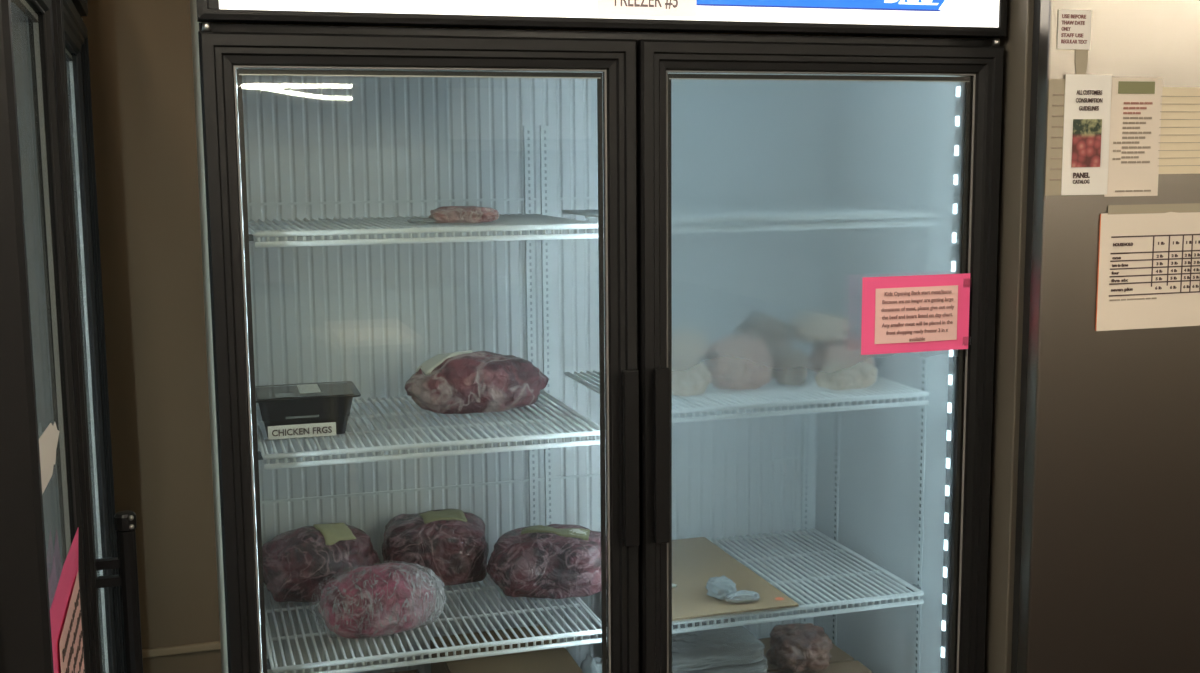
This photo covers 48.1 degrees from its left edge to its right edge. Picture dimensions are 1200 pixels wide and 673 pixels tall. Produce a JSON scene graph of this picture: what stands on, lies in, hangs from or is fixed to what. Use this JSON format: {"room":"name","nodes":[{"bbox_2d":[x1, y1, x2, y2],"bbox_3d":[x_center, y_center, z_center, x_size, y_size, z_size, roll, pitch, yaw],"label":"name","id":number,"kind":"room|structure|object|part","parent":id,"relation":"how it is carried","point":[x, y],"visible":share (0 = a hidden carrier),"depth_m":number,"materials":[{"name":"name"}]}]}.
{"room":"food shop","nodes":[
{"label":"food shop","id":0,"kind":"room"},
{"bbox_2d":[81,0,221,672],"bbox_3d":[1.471,-0.314,3.544,7.120,2.750,0.100,-3,8,-17],"label":"wall","id":1,"kind":"structure","parent":0,"point":[162,28],"depth_m":2.77,"materials":[{"name":"beige paint"}]},
{"bbox_2d":[131,0,167,672],"bbox_3d":[0.542,-0.261,3.202,4.104,2.750,0.001,-3,8,-17],"label":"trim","id":2,"kind":"structure","parent":1,"relation":"attached to","point":[131,0],"depth_m":2.77,"materials":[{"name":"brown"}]},
{"bbox_2d":[142,641,220,657],"bbox_3d":[1.495,0.546,3.606,6.920,0.017,0.012,-3,8,-17],"label":"trim","id":3,"kind":"structure","parent":1,"relation":"attached to","point":[216,645],"depth_m":2.86,"materials":[{"name":"brown"}]},
{"bbox_3d":[3.874,2.094,-3.781,7.120,0.100,16.000,-3,8,-17],"label":"floor","id":4,"kind":"structure","parent":0,"visible":0},
{"bbox_2d":[0,0,142,672],"bbox_3d":[-0.991,0.317,1.694,0.774,2.034,1.370,-3,8,-18],"label":"freezer","id":5,"kind":"object","parent":4,"relation":"on","point":[53,362],"visible":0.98,"depth_m":1.69,"materials":[{"name":"paint"}]},
{"bbox_3d":[-0.719,0.239,1.773,0.020,1.425,1.366,-3,8,-18],"label":"frame","id":6,"kind":"part","parent":5,"relation":"part of","materials":[{"name":"black metal"}]},
{"bbox_2d":[39,422,59,493],"bbox_3d":[-0.578,0.121,1.411,0.004,0.056,0.150,-2,8,-15],"label":"paper scrap","id":7,"kind":"object","parent":5,"relation":"attached to","point":[48,441],"visible":0.96,"depth_m":1.40,"materials":[{"name":"white paper"}]},
{"bbox_2d":[50,529,84,672],"bbox_3d":[-0.590,0.382,1.505,0.005,0.260,0.320,-3,8,-17],"label":"notice","id":8,"kind":"object","parent":5,"relation":"attached to","point":[65,610],"visible":1,"depth_m":1.49,"materials":[{"name":"pink paper"}]},
{"bbox_3d":[-0.798,0.182,2.104,0.036,1.368,0.682,-3,8,-18],"label":"door","id":9,"kind":"part","parent":5,"relation":"part of","materials":[{"name":"black plastic"}]},
{"bbox_3d":[-0.654,0.416,1.836,0.056,0.359,0.028,-3,8,-18],"label":"handle","id":10,"kind":"part","parent":5,"relation":"part of","materials":[{"name":"black"}]},
{"bbox_2d":[190,0,1006,672],"bbox_3d":[-0.035,0.211,2.605,1.370,1.984,0.742,-3,8,-17],"label":"freezer","id":11,"kind":"object","parent":4,"relation":"on","point":[764,492],"visible":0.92,"depth_m":2.39,"materials":[{"name":"paint"}]},
{"bbox_2d":[391,669,418,672],"bbox_3d":[-0.455,0.759,2.513,0.290,0.130,0.320,-3,8,-17],"label":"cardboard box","id":12,"kind":"object","parent":11,"relation":"in","point":[415,670],"visible":1,"depth_m":2.69,"materials":[{"name":"brown cardboard"}]},
{"bbox_3d":[-0.264,0.195,2.179,0.682,1.335,0.036,-3,8,-17],"label":"door","id":13,"kind":"part","parent":11,"relation":"part of","materials":[{"name":"glass"}]},
{"bbox_2d":[248,213,603,247],"bbox_3d":[-0.344,-0.196,2.435,0.598,0.025,0.476,-3,8,-17],"label":"wire shelf","id":14,"kind":"object","parent":11,"relation":"attached to","point":[513,222],"visible":0.88,"depth_m":2.26,"materials":[{"name":"white metal"}]},
{"bbox_2d":[407,206,498,223],"bbox_3d":[-0.257,-0.215,2.358,0.164,0.029,0.085,-2,8,-14],"label":"package","id":15,"kind":"object","parent":14,"relation":"on","point":[443,214],"visible":1,"depth_m":2.33,"materials":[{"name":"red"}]},
{"bbox_2d":[256,390,605,469],"bbox_3d":[-0.341,0.161,2.483,0.598,0.025,0.476,-3,8,-17],"label":"wire shelf","id":16,"kind":"object","parent":11,"relation":"attached to","point":[262,455],"visible":0.8,"depth_m":2.33,"materials":[{"name":"white metal"}]},
{"bbox_2d":[255,381,360,439],"bbox_3d":[-0.519,0.130,2.358,0.184,0.072,0.156,-3,8,-16],"label":"food tray","id":17,"kind":"object","parent":16,"relation":"on","point":[323,408],"visible":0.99,"depth_m":2.30,"materials":[{"name":"black plastic"}]},
{"bbox_3d":[-0.519,0.095,2.354,0.160,0.001,0.132,-3,8,-16],"label":"film lid","id":18,"kind":"part","parent":17,"relation":"part of","materials":[{"name":"clear plastic"}]},
{"bbox_2d":[404,350,548,413],"bbox_3d":[-0.235,0.080,2.562,0.276,0.112,0.170,-3,8,-17],"label":"roast","id":19,"kind":"object","parent":16,"relation":"on","point":[459,382],"visible":1,"depth_m":2.50,"materials":[{"name":"red food"}]},
{"bbox_2d":[264,562,601,672],"bbox_3d":[-0.338,0.517,2.531,0.598,0.025,0.476,-3,8,-17],"label":"wire shelf","id":20,"kind":"object","parent":11,"relation":"attached to","point":[270,664],"visible":0.68,"depth_m":2.37,"materials":[{"name":"white metal"}]},
{"bbox_2d":[262,523,380,602],"bbox_3d":[-0.540,0.429,2.606,0.235,0.133,0.165,-5,9,-29],"label":"roast","id":21,"kind":"object","parent":20,"relation":"on","point":[296,562],"visible":0.81,"depth_m":2.54,"materials":[{"name":"red food"}]},
{"bbox_2d":[308,560,445,638],"bbox_3d":[-0.396,0.463,2.399,0.246,0.118,0.147,-4,9,-25],"label":"roast","id":22,"kind":"object","parent":20,"relation":"on","point":[389,598],"visible":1,"depth_m":2.35,"materials":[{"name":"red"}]},
{"bbox_3d":[-0.333,0.517,2.532,0.588,0.025,0.473,-3,8,-17],"label":"rail","id":23,"kind":"part","parent":20,"relation":"part of","materials":[{"name":"white metal"}]},
{"bbox_2d":[382,508,488,585],"bbox_3d":[-0.329,0.415,2.692,0.212,0.133,0.155,-2,8,-13],"label":"roast","id":24,"kind":"object","parent":20,"relation":"on","point":[452,543],"visible":0.81,"depth_m":2.63,"materials":[{"name":"red food"}]},
{"bbox_2d":[486,524,606,598],"bbox_3d":[-0.096,0.430,2.615,0.250,0.122,0.175,-1,8,-7],"label":"roast","id":25,"kind":"object","parent":20,"relation":"on","point":[552,561],"visible":0.91,"depth_m":2.55,"materials":[{"name":"red food"}]},
{"bbox_2d":[430,624,582,672],"bbox_3d":[-0.179,0.710,2.594,0.240,0.201,0.300,-3,8,-17],"label":"cardboard box","id":26,"kind":"object","parent":11,"relation":"in","point":[554,660],"visible":0.71,"depth_m":2.56,"materials":[{"name":"brown cardboard"}]},
{"bbox_2d":[564,370,599,393],"bbox_3d":[0.281,0.101,2.673,0.598,0.025,0.476,-3,8,-17],"label":"wire shelf","id":27,"kind":"object","parent":11,"relation":"attached to","point":[596,387],"visible":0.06,"depth_m":2.73,"materials":[{"name":"white metal"}]},
{"bbox_2d":[562,209,603,217],"bbox_3d":[0.278,-0.234,2.628,0.598,0.025,0.476,-3,8,-17],"label":"wire shelf","id":28,"kind":"object","parent":11,"relation":"attached to","point":[593,213],"visible":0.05,"depth_m":2.66,"materials":[{"name":"white metal"}]},
{"bbox_2d":[580,654,601,672],"bbox_3d":[-0.008,0.712,2.628,0.075,0.185,0.130,-3,8,-17],"label":"plastic bag","id":29,"kind":"object","parent":11,"relation":"in","point":[591,664],"visible":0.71,"depth_m":2.61,"materials":[{"name":"grey plastic"}]},
{"bbox_3d":[0.056,0.187,2.310,1.366,1.390,0.020,-3,8,-17],"label":"frame","id":30,"kind":"part","parent":11,"relation":"part of","materials":[{"name":"black metal"}]},
{"bbox_3d":[0.070,-0.613,2.165,1.325,0.202,0.009,-3,8,-17],"label":"sign panel","id":31,"kind":"part","parent":11,"relation":"part of","materials":[{"name":"white plastic"}]},
{"bbox_3d":[0.050,0.203,2.250,0.026,0.300,0.023,-3,8,-17],"label":"handle","id":32,"kind":"part","parent":11,"relation":"part of","materials":[{"name":"black"}]},
{"bbox_2d":[597,0,695,16],"bbox_3d":[0.076,-0.557,2.169,0.170,0.078,0.002,-3,8,-17],"label":"label sticker","id":33,"kind":"object","parent":11,"relation":"attached to","point":[658,8],"visible":1,"depth_m":2.17,"materials":[{"name":"white paper"}]},
{"bbox_3d":[0.102,0.201,2.266,0.026,0.300,0.023,-3,8,-17],"label":"handle","id":34,"kind":"part","parent":11,"relation":"part of","materials":[{"name":"black"}]},
{"bbox_3d":[0.393,0.162,2.384,0.682,1.335,0.036,-3,8,-17],"label":"door","id":35,"kind":"part","parent":11,"relation":"part of","materials":[{"name":"glass"}]},
{"bbox_2d":[861,273,970,354],"bbox_3d":[0.564,-0.040,2.387,0.219,0.137,0.007,-3,8,-17],"label":"notice","id":36,"kind":"object","parent":11,"relation":"attached to","point":[916,313],"visible":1,"depth_m":2.38,"materials":[{"name":"pink paper"}]},
{"bbox_2d":[984,0,1199,672],"bbox_3d":[1.038,0.151,2.854,0.800,2.020,0.861,-3,8,-17],"label":"refrigerator","id":37,"kind":"object","parent":4,"relation":"on","point":[1094,539],"depth_m":2.42,"materials":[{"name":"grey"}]},
{"bbox_2d":[1045,79,1064,195],"bbox_3d":[0.789,-0.342,2.311,0.047,0.198,0.002,-3,8,-17],"label":"paper sheet","id":38,"kind":"object","parent":37,"relation":"attached to","point":[1056,97],"visible":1,"depth_m":2.31,"materials":[{"name":"beige paper"}]},
{"bbox_2d":[1057,9,1091,49],"bbox_3d":[0.810,-0.523,2.293,0.066,0.066,0.002,-3,8,-17],"label":"note card","id":39,"kind":"object","parent":37,"relation":"attached to","point":[1074,26],"visible":1,"depth_m":2.29,"materials":[{"name":"white paper"}]},
{"bbox_3d":[0.826,-0.471,2.307,0.026,0.043,0.001,-3,8,-17],"label":"tape strip","id":40,"kind":"part","parent":37,"relation":"part of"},
{"bbox_2d":[1061,74,1111,194],"bbox_3d":[0.842,-0.348,2.323,0.094,0.206,0.005,-3,8,-17],"label":"flyer","id":41,"kind":"object","parent":37,"relation":"attached to","point":[1087,106],"visible":1,"depth_m":2.32,"materials":[{"name":"white paper"}]},
{"bbox_2d":[1071,119,1101,166],"bbox_3d":[0.841,-0.334,2.322,0.058,0.082,0.001,-3,8,-17],"label":"picture","id":42,"kind":"object","parent":41,"relation":"attached to","point":[1086,134],"depth_m":2.32},
{"bbox_2d":[1104,77,1162,196],"bbox_3d":[0.936,-0.349,2.355,0.112,0.206,0.003,-3,8,-17],"label":"printed page","id":43,"kind":"object","parent":37,"relation":"attached to","point":[1136,102],"visible":1,"depth_m":2.35,"materials":[{"name":"beige paper"}]},
{"bbox_2d":[1095,203,1199,330],"bbox_3d":[1.018,-0.126,2.411,0.295,0.222,0.003,-3,8,-17],"label":"chart","id":44,"kind":"object","parent":37,"relation":"attached to","point":[1148,276],"visible":1,"depth_m":2.40,"materials":[{"name":"beige paper"}]},
{"bbox_2d":[1158,87,1199,173],"bbox_3d":[1.083,-0.368,2.401,0.214,0.152,0.003,-3,8,-17],"label":"page","id":45,"kind":"object","parent":37,"relation":"attached to","point":[1179,150],"visible":1,"depth_m":2.38,"materials":[{"name":"beige paper"}]}
]}

